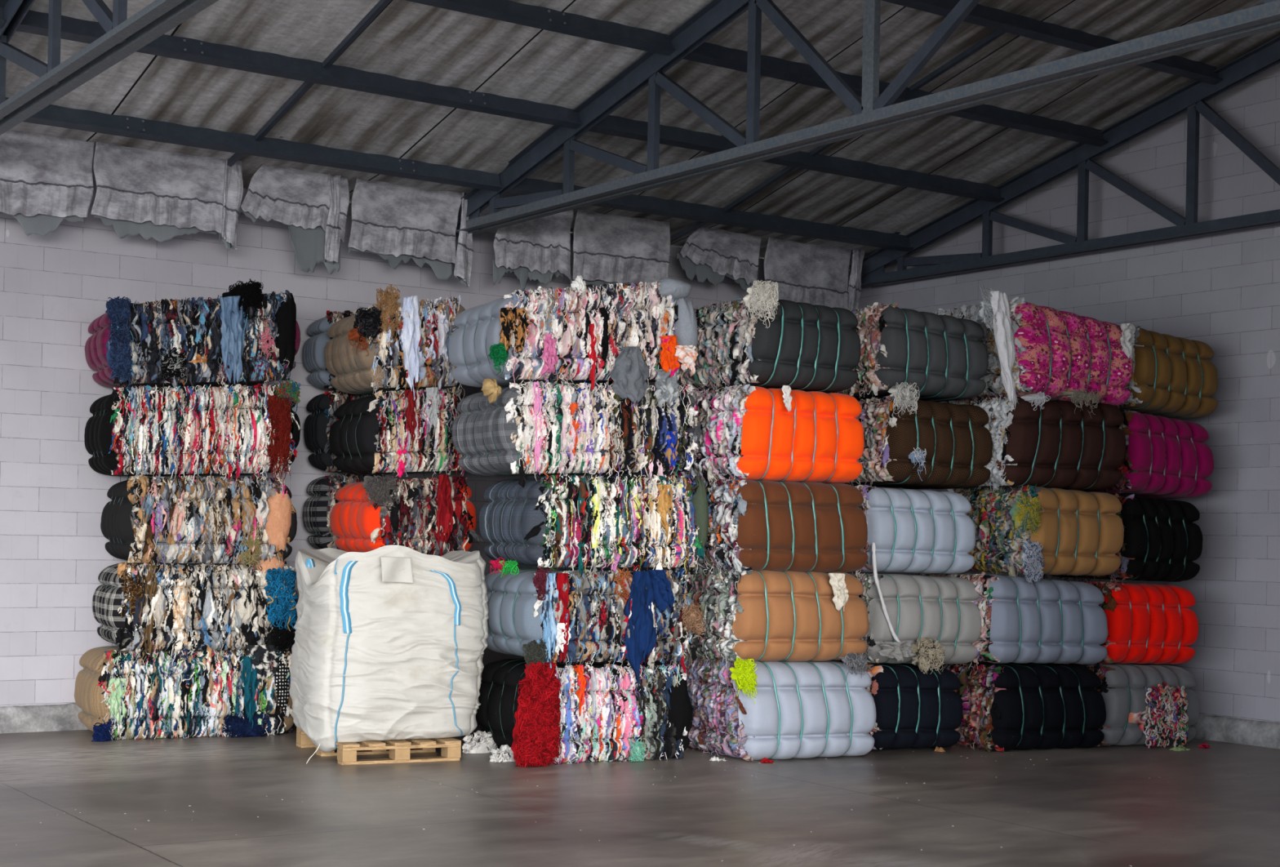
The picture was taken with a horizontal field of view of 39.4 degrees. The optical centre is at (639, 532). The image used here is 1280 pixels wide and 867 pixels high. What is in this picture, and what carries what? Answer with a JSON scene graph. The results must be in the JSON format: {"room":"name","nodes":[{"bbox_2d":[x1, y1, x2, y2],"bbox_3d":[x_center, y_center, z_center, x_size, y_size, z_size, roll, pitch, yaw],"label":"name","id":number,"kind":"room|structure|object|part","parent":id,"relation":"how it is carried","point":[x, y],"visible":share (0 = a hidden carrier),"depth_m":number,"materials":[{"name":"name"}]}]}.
{"room":"waste facility","nodes":[
{"label":"waste facility","id":0,"kind":"room"},
{"bbox_2d":[0,168,850,706],"bbox_3d":[-8.419,-0.752,11.432,26.400,4.440,0.200,1,0,-35],"label":"wall","id":1,"kind":"structure","parent":0,"point":[53,553],"depth_m":14.10,"materials":[{"name":"brick"}]},
{"bbox_2d":[0,702,291,733],"bbox_3d":[-8.469,1.360,11.264,26.000,0.214,0.056,1,0,-35],"label":"baseboard","id":2,"kind":"structure","parent":1,"relation":"attached to","point":[44,717],"depth_m":13.91,"materials":[{"name":"concrete"}]},
{"bbox_2d":[0,722,1279,866],"bbox_3d":[-1.914,1.554,-3.155,32.200,0.001,32.200,1,0,-35],"label":"floor","id":3,"kind":"structure","parent":0,"point":[1086,806],"depth_m":10.51,"materials":[{"name":"concrete"}]},
{"bbox_2d":[74,644,293,741],"bbox_3d":[-3.563,1.213,14.060,1.615,0.709,1.020,1,0,-25],"label":"bale","id":4,"kind":"object","parent":3,"relation":"on","point":[123,695],"visible":0.95,"depth_m":13.65,"materials":[{"name":"fabric"}]},
{"bbox_2d":[92,560,297,659],"bbox_3d":[-3.504,0.600,14.091,1.470,0.754,1.018,1,0,-26],"label":"bale","id":5,"kind":"object","parent":4,"relation":"on","point":[181,606],"visible":0.96,"depth_m":13.68,"materials":[{"name":"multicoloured fabric"}]},
{"bbox_2d":[100,473,297,574],"bbox_3d":[-3.483,-0.058,14.100,1.382,0.790,1.030,1,0,-26],"label":"bale","id":6,"kind":"object","parent":5,"relation":"on","point":[157,519],"visible":0.98,"depth_m":13.71,"materials":[{"name":"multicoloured fabric"}]},
{"bbox_2d":[84,380,301,483],"bbox_3d":[-3.517,-0.785,14.065,1.542,0.842,1.022,1,0,-26],"label":"bale","id":7,"kind":"object","parent":6,"relation":"on","point":[237,430],"visible":1,"depth_m":13.68,"materials":[{"name":"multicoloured fabric"}]},
{"bbox_2d":[84,278,300,391],"bbox_3d":[-3.518,-1.514,14.065,1.547,0.910,1.001,1,0,-25],"label":"bale","id":8,"kind":"object","parent":7,"relation":"on","point":[245,335],"visible":0.98,"depth_m":13.69,"materials":[{"name":"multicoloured fabric"}]},
{"bbox_2d":[296,726,461,764],"bbox_3d":[-1.911,1.528,12.962,0.860,0.144,1.200,1,0,-26],"label":"wooden pallet","id":9,"kind":"object","parent":3,"relation":"on","point":[399,751],"visible":0.66,"depth_m":12.49,"materials":[{"name":"brown wood"}]},
{"bbox_2d":[288,545,488,763],"bbox_3d":[-1.837,0.835,12.910,1.415,1.500,1.216,1,0,-27],"label":"sack","id":10,"kind":"object","parent":9,"relation":"on","point":[390,641],"visible":0.99,"depth_m":12.43,"materials":[{"name":"white fabric"}]},
{"bbox_2d":[462,730,497,753],"bbox_3d":[-1.181,1.532,13.129,0.291,0.160,0.155,1,0,-22],"label":"heap","id":11,"kind":"object","parent":3,"relation":"on","point":[482,742],"visible":0.98,"depth_m":13.07,"materials":[{"name":"fabric"}]},
{"bbox_2d":[488,744,516,762],"bbox_3d":[-0.969,1.558,12.630,0.220,0.114,0.144,1,0,-35],"label":"heap","id":12,"kind":"object","parent":3,"relation":"on","point":[504,753],"visible":0.87,"depth_m":12.58,"materials":[{"name":"fabric"}]},
{"bbox_2d":[475,658,695,767],"bbox_3d":[-0.467,1.260,13.143,1.473,0.730,1.232,1,0,-26],"label":"bale","id":13,"kind":"object","parent":3,"relation":"on","point":[545,715],"visible":0.94,"depth_m":12.70,"materials":[{"name":"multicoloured fabric"}]},
{"bbox_2d":[484,565,706,688],"bbox_3d":[-0.396,0.672,13.160,1.406,0.865,1.229,1,0,-26],"label":"bale","id":14,"kind":"object","parent":13,"relation":"on","point":[543,615],"visible":1,"depth_m":12.70,"materials":[{"name":"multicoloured fabric"}]},
{"bbox_2d":[479,472,708,577],"bbox_3d":[-0.483,-0.051,13.127,1.717,0.771,1.214,1,0,-26],"label":"bale","id":15,"kind":"object","parent":14,"relation":"on","point":[612,522],"visible":0.98,"depth_m":12.71,"materials":[{"name":"fabric"}]},
{"bbox_2d":[451,377,700,488],"bbox_3d":[-0.528,-0.701,13.110,1.723,0.791,1.228,1,0,-25],"label":"bale","id":16,"kind":"object","parent":15,"relation":"on","point":[524,429],"visible":0.95,"depth_m":12.63,"materials":[{"name":"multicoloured fabric"}]},
{"bbox_2d":[448,275,697,408],"bbox_3d":[-0.515,-1.371,13.095,1.617,0.963,1.245,1,0,-23],"label":"bale","id":17,"kind":"object","parent":16,"relation":"on","point":[631,337],"visible":0.95,"depth_m":12.64,"materials":[{"name":"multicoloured fabric"}]},
{"bbox_2d":[11,745,1271,866],"bbox_3d":[1.738,1.660,9.809,9.942,0.004,6.157,1,0,-35],"label":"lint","id":18,"kind":"object","parent":3,"relation":"on","point":[1171,745],"visible":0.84,"depth_m":10.75,"materials":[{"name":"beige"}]},
{"bbox_2d":[709,755,727,761],"bbox_3d":[0.561,1.629,12.899,0.145,0.034,0.108,1,0,-35],"label":"scrap","id":19,"kind":"object","parent":3,"relation":"on","point":[713,758],"visible":1,"depth_m":12.89,"materials":[{"name":"fabric"}]},
{"bbox_2d":[760,757,773,763],"bbox_3d":[0.919,1.637,12.859,0.105,0.031,0.091,1,0,-12],"label":"scrap","id":20,"kind":"object","parent":3,"relation":"on","point":[764,760],"visible":1,"depth_m":12.85,"materials":[{"name":"fabric"}]},
{"bbox_2d":[668,651,875,760],"bbox_3d":[0.985,1.256,13.482,1.306,0.797,1.336,1,0,-25],"label":"bale","id":21,"kind":"object","parent":3,"relation":"on","point":[747,710],"visible":0.82,"depth_m":13.00,"materials":[{"name":"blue fabric"}]},
{"bbox_2d":[671,566,869,668],"bbox_3d":[0.958,0.625,13.446,1.241,0.746,1.388,1,0,-25],"label":"bale","id":22,"kind":"object","parent":21,"relation":"on","point":[762,615],"visible":0.73,"depth_m":12.95,"materials":[{"name":"fabric"}]},
{"bbox_2d":[671,478,868,577],"bbox_3d":[0.950,-0.025,13.493,1.218,0.731,1.274,1,0,-26],"label":"bale","id":23,"kind":"object","parent":22,"relation":"on","point":[775,526],"visible":0.7,"depth_m":12.96,"materials":[{"name":"brown fabric"}]},
{"bbox_2d":[671,383,864,486],"bbox_3d":[0.975,-0.699,13.445,1.158,0.747,1.382,1,0,-25],"label":"bale","id":24,"kind":"object","parent":23,"relation":"on","point":[748,432],"visible":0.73,"depth_m":12.98,"materials":[{"name":"orange fabric"}]},
{"bbox_2d":[679,280,860,393],"bbox_3d":[0.972,-1.411,13.465,1.083,0.771,1.335,1,0,-26],"label":"bale","id":25,"kind":"object","parent":24,"relation":"on","point":[760,339],"visible":0.88,"depth_m":13.00,"materials":[{"name":"grey fabric"}]},
{"bbox_2d":[830,659,962,750],"bbox_3d":[1.882,1.341,14.139,0.933,0.666,1.284,1,0,-24],"label":"bale","id":26,"kind":"object","parent":3,"relation":"on","point":[915,708],"visible":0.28,"depth_m":13.60,"materials":[{"name":"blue fabric"}]},
{"bbox_2d":[832,572,982,674],"bbox_3d":[1.970,0.685,14.115,1.144,0.764,1.373,1,0,-26],"label":"bale","id":27,"kind":"object","parent":26,"relation":"on","point":[935,622],"visible":0.68,"depth_m":13.59,"materials":[{"name":"grey fabric"}]},
{"bbox_2d":[871,542,901,642],"bbox_3d":[1.852,0.466,13.397,0.289,0.778,0.037,1,0,-27],"label":"strip","id":28,"kind":"object","parent":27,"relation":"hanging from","point":[873,545],"visible":1,"depth_m":13.36,"materials":[{"name":"white fabric"}]},
{"bbox_2d":[850,484,975,581],"bbox_3d":[1.896,0.023,14.129,1.131,0.763,1.272,1,0,-26],"label":"bale","id":29,"kind":"object","parent":27,"relation":"on","point":[911,531],"visible":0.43,"depth_m":13.59,"materials":[{"name":"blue fabric"}]},
{"bbox_2d":[844,382,992,488],"bbox_3d":[2.066,-0.730,14.171,1.106,0.798,1.343,1,0,-26],"label":"bale","id":30,"kind":"object","parent":29,"relation":"on","point":[911,442],"visible":0.75,"depth_m":13.67,"materials":[{"name":"brown fabric"}]},
{"bbox_2d":[826,302,987,401],"bbox_3d":[2.008,-1.384,14.179,1.118,0.754,1.264,1,0,-26],"label":"bale","id":31,"kind":"object","parent":30,"relation":"on","point":[944,355],"visible":0.61,"depth_m":13.64,"materials":[{"name":"grey fabric"}]},
{"bbox_2d":[933,746,945,751],"bbox_3d":[2.301,1.663,13.741,0.080,0.039,0.092,1,0,-35],"label":"scrap","id":32,"kind":"object","parent":3,"relation":"on","point":[937,748],"visible":1,"depth_m":13.73,"materials":[{"name":"fabric"}]},
{"bbox_2d":[941,661,1106,751],"bbox_3d":[2.951,1.361,14.428,1.193,0.669,1.279,1,0,-27],"label":"bale","id":33,"kind":"object","parent":3,"relation":"on","point":[1006,706],"visible":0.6,"depth_m":13.89,"materials":[{"name":"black fabric"}]},
{"bbox_2d":[911,571,1108,668],"bbox_3d":[2.953,0.689,14.424,1.274,0.760,1.271,1,0,-27],"label":"bale","id":34,"kind":"object","parent":33,"relation":"on","point":[1055,621],"visible":0.59,"depth_m":13.86,"materials":[{"name":"blue fabric"}]},
{"bbox_2d":[953,483,1124,584],"bbox_3d":[3.128,0.013,14.482,1.195,0.785,1.322,1,0,-25],"label":"bale","id":35,"kind":"object","parent":34,"relation":"on","point":[1034,531],"visible":0.91,"depth_m":14.03,"materials":[{"name":"beige fabric"}]},
{"bbox_2d":[926,388,1125,492],"bbox_3d":[3.116,-0.711,14.441,1.280,0.829,1.371,1,0,-25],"label":"bale","id":36,"kind":"object","parent":35,"relation":"on","point":[1047,443],"visible":0.56,"depth_m":13.92,"materials":[{"name":"fabric"}]},
{"bbox_2d":[933,284,1135,410],"bbox_3d":[3.010,-1.395,14.396,1.623,0.938,1.344,1,0,-26],"label":"bale","id":37,"kind":"object","parent":36,"relation":"on","point":[1032,348],"visible":0.62,"depth_m":13.95,"materials":[{"name":"pink fabric"}]},
{"bbox_2d":[1050,662,1199,748],"bbox_3d":[3.871,1.379,14.850,1.131,0.672,1.332,1,0,-27],"label":"bale","id":38,"kind":"object","parent":3,"relation":"on","point":[1151,704],"visible":0.51,"depth_m":14.28,"materials":[{"name":"grey fabric"}]},
{"bbox_2d":[1043,578,1198,666],"bbox_3d":[3.885,0.750,14.889,1.047,0.712,1.273,1,0,-26],"label":"bale","id":39,"kind":"object","parent":38,"relation":"on","point":[1147,623],"visible":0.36,"depth_m":14.35,"materials":[{"name":"fabric"}]},
{"bbox_2d":[1042,493,1202,584],"bbox_3d":[3.975,0.056,14.921,0.933,0.755,1.278,1,0,-25],"label":"bale","id":40,"kind":"object","parent":39,"relation":"on","point":[1162,540],"visible":0.43,"depth_m":14.38,"materials":[{"name":"black fabric"}]},
{"bbox_2d":[1083,409,1213,497],"bbox_3d":[4.048,-0.638,14.957,0.987,0.711,1.276,1,0,-26],"label":"bale","id":41,"kind":"object","parent":40,"relation":"on","point":[1165,457],"visible":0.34,"depth_m":14.41,"materials":[{"name":"fabric"}]},
{"bbox_2d":[1115,324,1217,418],"bbox_3d":[4.098,-1.316,14.976,0.990,0.717,1.270,1,0,-26],"label":"bale","id":42,"kind":"object","parent":41,"relation":"on","point":[1173,377],"visible":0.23,"depth_m":14.44,"materials":[{"name":"brown fabric"}]},
{"bbox_2d":[1168,745,1190,751],"bbox_3d":[4.272,1.703,14.146,0.169,0.037,0.123,1,0,-35],"label":"scrap","id":43,"kind":"object","parent":3,"relation":"on","point":[1180,748],"visible":1,"depth_m":14.13,"materials":[{"name":"fabric"}]},
{"bbox_2d":[1198,742,1209,748],"bbox_3d":[4.536,1.707,14.362,0.092,0.041,0.098,1,0,37],"label":"scrap","id":44,"kind":"object","parent":3,"relation":"on","point":[1204,745],"visible":1,"depth_m":14.35,"materials":[{"name":"fabric"}]},
{"bbox_3d":[-1.914,1.255,14.413,1.030,0.691,1.176,1,0,-35],"label":"bale","id":45,"kind":"object","parent":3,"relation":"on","visible":0},
{"bbox_3d":[-1.907,0.575,14.399,1.039,0.765,1.197,1,0,-35],"label":"bale","id":46,"kind":"object","parent":45,"relation":"on","visible":0},
{"bbox_2d":[329,474,483,556],"bbox_3d":[-1.913,-0.103,14.392,0.996,0.720,1.137,1,0,-28],"label":"bale","id":47,"kind":"object","parent":46,"relation":"on","point":[434,516],"visible":0.81,"depth_m":13.96,"materials":[{"name":"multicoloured fabric"}]},
{"bbox_2d":[328,386,465,479],"bbox_3d":[-1.925,-0.788,14.383,0.919,0.737,1.150,1,0,-25],"label":"bale","id":48,"kind":"object","parent":47,"relation":"on","point":[393,433],"visible":0.89,"depth_m":13.94,"materials":[{"name":"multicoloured fabric"}]},
{"bbox_2d":[324,284,465,400],"bbox_3d":[-1.963,-1.469,14.359,1.020,0.888,1.186,1,0,-22],"label":"bale","id":49,"kind":"object","parent":48,"relation":"on","point":[391,344],"visible":0.9,"depth_m":13.88,"materials":[{"name":"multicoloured fabric"}]},
{"bbox_3d":[-2.437,1.274,15.059,0.772,0.636,0.587,1,0,-35],"label":"bale","id":50,"kind":"object","parent":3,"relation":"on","visible":0},
{"bbox_3d":[-2.431,0.581,15.049,0.774,0.819,0.594,1,0,-35],"label":"bale","id":51,"kind":"object","parent":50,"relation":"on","visible":0},
{"bbox_2d":[302,473,384,549],"bbox_3d":[-2.431,-0.148,15.049,0.752,0.720,0.558,1,0,-35],"label":"bale","id":52,"kind":"object","parent":51,"relation":"on","point":[317,509],"visible":0.29,"depth_m":14.79,"materials":[{"name":"black fabric"}]},
{"bbox_2d":[303,389,387,475],"bbox_3d":[-2.429,-0.841,15.055,0.758,0.770,0.578,1,0,-35],"label":"bale","id":53,"kind":"object","parent":52,"relation":"on","point":[317,424],"visible":0.33,"depth_m":14.79,"materials":[{"name":"fabric"}]},
{"bbox_2d":[302,310,356,395],"bbox_3d":[-2.437,-1.498,15.046,0.768,0.741,0.578,1,0,-35],"label":"bale","id":54,"kind":"object","parent":53,"relation":"on","point":[313,348],"visible":0.29,"depth_m":14.80,"materials":[{"name":"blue fabric"}]},
{"bbox_2d":[5,0,1279,269],"bbox_3d":[-6.738,-3.671,9.121,26.202,1.446,5.863,1,0,-35],"label":"ceiling","id":55,"kind":"structure","parent":0,"point":[408,40],"depth_m":13.73,"materials":[{"name":"grey metal"}]},
{"bbox_2d":[0,7,4,27],"bbox_3d":[-5.932,-3.375,10.203,4.480,0.178,0.128,1,0,-35],"label":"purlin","id":56,"kind":"object","parent":55,"relation":"attached to","point":[2,21],"visible":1,"depth_m":11.47,"materials":[{"name":"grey metal"}]},
{"bbox_2d":[0,130,94,236],"bbox_3d":[-4.717,-2.625,13.313,1.279,0.782,0.144,1,0,-35],"label":"sheet","id":57,"kind":"object","parent":55,"relation":"hanging from","point":[46,180],"visible":1,"depth_m":13.46,"materials":[{"name":"grey fabric"}]},
{"bbox_2d":[0,0,218,135],"bbox_3d":[-2.143,-3.397,8.777,0.206,1.542,10.734,1,0,-35],"label":"roof truss","id":58,"kind":"object","parent":55,"relation":"attached to","point":[123,37],"visible":1,"depth_m":10.39,"materials":[{"name":"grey metal"}]},
{"bbox_3d":[-4.177,-2.969,11.668,0.050,0.540,0.085,1,0,-35],"label":"post","id":59,"kind":"part","parent":58,"relation":"part of","materials":[{"name":"grey metal"}]},
{"bbox_3d":[-3.509,-3.111,10.719,0.050,0.844,0.085,1,0,-35],"label":"post","id":60,"kind":"part","parent":58,"relation":"part of","materials":[{"name":"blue metal"}]},
{"bbox_3d":[-2.829,-3.255,9.752,0.050,1.153,0.085,1,0,-35],"label":"post","id":61,"kind":"part","parent":58,"relation":"part of","materials":[{"name":"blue metal"}]},
{"bbox_2d":[90,141,225,242],"bbox_3d":[-3.756,-2.635,13.981,1.083,0.720,0.147,1,0,-35],"label":"sheet","id":62,"kind":"object","parent":55,"relation":"hanging from","point":[161,196],"visible":1,"depth_m":13.96,"materials":[{"name":"grey fabric"}]},
{"bbox_2d":[219,157,243,250],"bbox_3d":[-3.266,-2.620,14.281,0.157,0.729,0.160,1,0,-35],"label":"sheet","id":63,"kind":"object","parent":55,"relation":"hanging from","point":[233,184],"visible":1,"depth_m":14.25,"materials":[{"name":"grey fabric"}]},
{"bbox_2d":[5,97,502,191],"bbox_3d":[-2.950,-2.992,13.760,4.320,0.178,0.128,1,0,-35],"label":"purlin","id":64,"kind":"object","parent":55,"relation":"attached to","point":[52,115],"visible":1,"depth_m":13.76,"materials":[{"name":"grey metal"}]},
{"bbox_2d":[226,152,244,166],"bbox_3d":[-3.271,-2.933,14.217,0.040,0.247,1.060,1,0,-35],"label":"bar","id":65,"kind":"object","parent":64,"relation":"attached to","point":[235,157],"visible":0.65,"depth_m":14.10,"materials":[{"name":"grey metal"}]},
{"bbox_2d":[238,164,349,274],"bbox_3d":[-2.821,-2.562,14.598,0.932,0.828,0.154,1,0,-35],"label":"sheet","id":66,"kind":"object","parent":55,"relation":"hanging from","point":[298,199],"visible":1,"depth_m":14.62,"materials":[{"name":"grey fabric"}]},
{"bbox_2d":[16,9,582,128],"bbox_3d":[-2.255,-3.296,12.778,4.320,0.178,0.128,1,0,-35],"label":"purlin","id":67,"kind":"object","parent":55,"relation":"attached to","point":[187,49],"visible":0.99,"depth_m":12.74,"materials":[{"name":"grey metal"}]},
{"bbox_2d":[254,81,313,141],"bbox_3d":[-2.603,-3.184,13.271,0.040,0.348,1.190,1,0,-35],"label":"bar","id":68,"kind":"object","parent":67,"relation":"attached to","point":[305,86],"visible":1,"depth_m":13.34,"materials":[{"name":"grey metal"}]},
{"bbox_2d":[323,173,341,264],"bbox_3d":[-2.544,-2.597,14.785,0.144,0.745,0.150,1,0,-35],"label":"sheet","id":69,"kind":"object","parent":55,"relation":"hanging from","point":[332,235],"visible":1,"depth_m":14.75,"materials":[{"name":"grey fabric"}]},
{"bbox_2d":[322,0,391,68],"bbox_3d":[-1.903,-3.490,12.281,0.040,0.353,1.210,1,0,-35],"label":"bar","id":70,"kind":"object","parent":55,"relation":"hanging from","point":[379,7],"visible":1,"depth_m":12.36,"materials":[{"name":"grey metal"}]},
{"bbox_2d":[347,177,462,279],"bbox_3d":[-2.000,-2.576,15.207,1.027,0.763,0.155,1,0,-35],"label":"sheet","id":71,"kind":"object","parent":55,"relation":"hanging from","point":[396,223],"visible":1,"depth_m":15.19,"materials":[{"name":"grey fabric"}]},
{"bbox_2d":[453,192,473,287],"bbox_3d":[-1.525,-2.541,15.502,0.174,0.813,0.154,1,0,-35],"label":"sheet","id":72,"kind":"object","parent":55,"relation":"hanging from","point":[464,260],"visible":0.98,"depth_m":15.46,"materials":[{"name":"grey fabric"}]},
{"bbox_2d":[492,197,573,290],"bbox_3d":[-0.960,-2.543,15.901,0.810,0.785,0.160,1,0,-35],"label":"sheet","id":73,"kind":"object","parent":55,"relation":"hanging from","point":[540,248],"visible":0.81,"depth_m":15.93,"materials":[{"name":"grey fabric"}]},
{"bbox_2d":[404,0,675,55],"bbox_3d":[-1.549,-3.604,11.780,4.320,0.178,0.128,1,0,-35],"label":"purlin","id":74,"kind":"object","parent":55,"relation":"attached to","point":[535,16],"visible":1,"depth_m":12.46,"materials":[{"name":"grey metal"}]},
{"bbox_2d":[570,209,670,287],"bbox_3d":[-0.185,-2.581,16.454,1.071,0.675,0.152,1,0,-35],"label":"sheet","id":75,"kind":"object","parent":55,"relation":"hanging from","point":[607,249],"visible":0.94,"depth_m":16.41,"materials":[{"name":"grey fabric"}]},
{"bbox_2d":[507,177,913,251],"bbox_3d":[0.781,-2.912,16.373,4.610,0.178,0.128,1,0,-35],"label":"purlin","id":76,"kind":"object","parent":55,"relation":"attached to","point":[632,202],"visible":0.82,"depth_m":16.45,"materials":[{"name":"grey metal"}]},
{"bbox_2d":[670,221,707,242],"bbox_3d":[0.460,-2.853,16.830,0.040,0.247,1.060,1,0,-35],"label":"bar","id":77,"kind":"object","parent":76,"relation":"attached to","point":[698,224],"visible":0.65,"depth_m":16.83,"materials":[{"name":"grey metal"}]},
{"bbox_2d":[676,226,761,290],"bbox_3d":[0.759,-2.607,17.103,0.930,0.586,0.155,1,0,-35],"label":"sheet","id":78,"kind":"object","parent":55,"relation":"hanging from","point":[713,255],"visible":0.98,"depth_m":17.09,"materials":[{"name":"grey fabric"}]},
{"bbox_2d":[587,115,1004,202],"bbox_3d":[1.475,-3.216,15.391,4.610,0.178,0.128,1,0,-35],"label":"purlin","id":79,"kind":"object","parent":55,"relation":"attached to","point":[616,126],"visible":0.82,"depth_m":15.46,"materials":[{"name":"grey metal"}]},
{"bbox_2d":[724,166,796,212],"bbox_3d":[1.127,-3.103,15.884,0.040,0.348,1.190,1,0,-35],"label":"bar","id":80,"kind":"object","parent":79,"relation":"attached to","point":[787,170],"visible":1,"depth_m":15.95,"materials":[{"name":"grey metal"}]},
{"bbox_2d":[763,237,851,309],"bbox_3d":[1.641,-2.445,17.741,1.102,0.869,0.155,1,0,-36],"label":"sheet","id":81,"kind":"object","parent":55,"relation":"hanging from","point":[813,274],"visible":0.68,"depth_m":17.70,"materials":[{"name":"grey fabric"}]},
{"bbox_2d":[848,249,865,311],"bbox_3d":[2.165,-2.484,18.101,0.171,0.768,0.158,1,0,-35],"label":"sheet","id":82,"kind":"object","parent":55,"relation":"hanging from","point":[855,277],"visible":0.81,"depth_m":18.06,"materials":[{"name":"grey fabric"}]},
{"bbox_2d":[455,0,1279,236],"bbox_3d":[1.468,-3.320,11.307,0.206,1.542,10.734,1,0,-35],"label":"roof truss","id":83,"kind":"object","parent":55,"relation":"attached to","point":[874,113],"visible":0.9,"depth_m":12.24,"materials":[{"name":"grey metal"}]},
{"bbox_3d":[-1.498,-2.726,15.524,0.012,0.260,0.400,1,0,-35],"label":"heel plate","id":84,"kind":"part","parent":83,"relation":"part of","materials":[{"name":"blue metal"}]},
{"bbox_3d":[-1.234,-2.750,15.148,0.050,0.236,0.085,1,0,-35],"label":"post","id":85,"kind":"part","parent":83,"relation":"part of","materials":[{"name":"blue metal"}]},
{"bbox_3d":[-0.566,-2.892,14.198,0.050,0.540,0.085,1,0,-35],"label":"post","id":86,"kind":"part","parent":83,"relation":"part of","materials":[{"name":"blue metal"}]},
{"bbox_3d":[0.102,-3.033,13.248,0.050,0.844,0.085,1,0,-35],"label":"post","id":87,"kind":"part","parent":83,"relation":"part of","materials":[{"name":"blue metal"}]},
{"bbox_3d":[0.782,-3.177,12.282,0.050,1.153,0.085,1,0,-35],"label":"post","id":88,"kind":"part","parent":83,"relation":"part of","materials":[{"name":"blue metal"}]},
{"bbox_3d":[1.468,-3.322,11.308,0.050,1.465,0.105,1,0,-35],"label":"post","id":89,"kind":"part","parent":83,"relation":"part of","materials":[{"name":"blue metal"}]},
{"bbox_2d":[683,42,1108,146],"bbox_3d":[2.181,-3.524,14.393,4.610,0.178,0.128,1,0,-35],"label":"purlin","id":90,"kind":"object","parent":55,"relation":"attached to","point":[708,53],"visible":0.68,"depth_m":14.24,"materials":[{"name":"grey metal"}]},
{"bbox_2d":[809,103,894,156],"bbox_3d":[1.827,-3.410,14.894,0.040,0.353,1.210,1,0,-35],"label":"bar","id":91,"kind":"object","parent":90,"relation":"attached to","point":[817,150],"visible":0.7,"depth_m":15.29,"materials":[{"name":"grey metal"}]},
{"bbox_2d":[881,0,1222,84],"bbox_3d":[2.870,-3.825,13.419,4.610,0.178,0.128,1,0,-35],"label":"purlin","id":92,"kind":"object","parent":55,"relation":"attached to","point":[988,17],"visible":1,"depth_m":13.57,"materials":[{"name":"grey metal"}]},
{"bbox_2d":[909,30,1006,92],"bbox_3d":[2.525,-3.715,13.908,0.040,0.345,1.180,1,0,-35],"label":"bar","id":93,"kind":"object","parent":92,"relation":"attached to","point":[997,33],"visible":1,"depth_m":13.96,"materials":[{"name":"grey metal"}]},
{"bbox_2d":[849,35,1279,287],"bbox_3d":[5.317,-3.237,14.003,0.206,1.542,10.734,1,0,-35],"label":"roof truss","id":94,"kind":"object","parent":55,"relation":"attached to","point":[1191,98],"visible":0.91,"depth_m":15.77,"materials":[{"name":"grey metal"}]},
{"bbox_3d":[2.350,-2.643,18.220,0.012,0.260,0.400,1,0,-35],"label":"heel plate","id":95,"kind":"part","parent":94,"relation":"part of","materials":[{"name":"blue metal"}]},
{"bbox_3d":[2.615,-2.667,17.844,0.050,0.236,0.085,1,0,-35],"label":"post","id":96,"kind":"part","parent":94,"relation":"part of","materials":[{"name":"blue metal"}]},
{"bbox_3d":[3.283,-2.809,16.894,0.050,0.540,0.085,1,0,-35],"label":"post","id":97,"kind":"part","parent":94,"relation":"part of","materials":[{"name":"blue metal"}]},
{"bbox_3d":[3.951,-2.950,15.944,0.050,0.844,0.085,1,0,-35],"label":"post","id":98,"kind":"part","parent":94,"relation":"part of","materials":[{"name":"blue metal"}]},
{"bbox_3d":[4.631,-3.095,14.978,0.050,1.153,0.085,1,0,-35],"label":"post","id":99,"kind":"part","parent":94,"relation":"part of","materials":[{"name":"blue metal"}]},
{"bbox_2d":[848,62,1279,722],"bbox_3d":[5.539,-1.190,14.182,0.200,5.875,11.900,1,0,-35],"label":"wall","id":100,"kind":"structure","parent":0,"point":[1221,291],"depth_m":15.03,"materials":[{"name":"brick"}]},
{"bbox_2d":[1190,714,1279,748],"bbox_3d":[5.465,1.639,13.977,0.056,0.214,11.600,1,0,-35],"label":"baseboard","id":101,"kind":"structure","parent":100,"relation":"attached to","point":[1216,728],"depth_m":14.71,"materials":[{"name":"concrete"}]}
]}

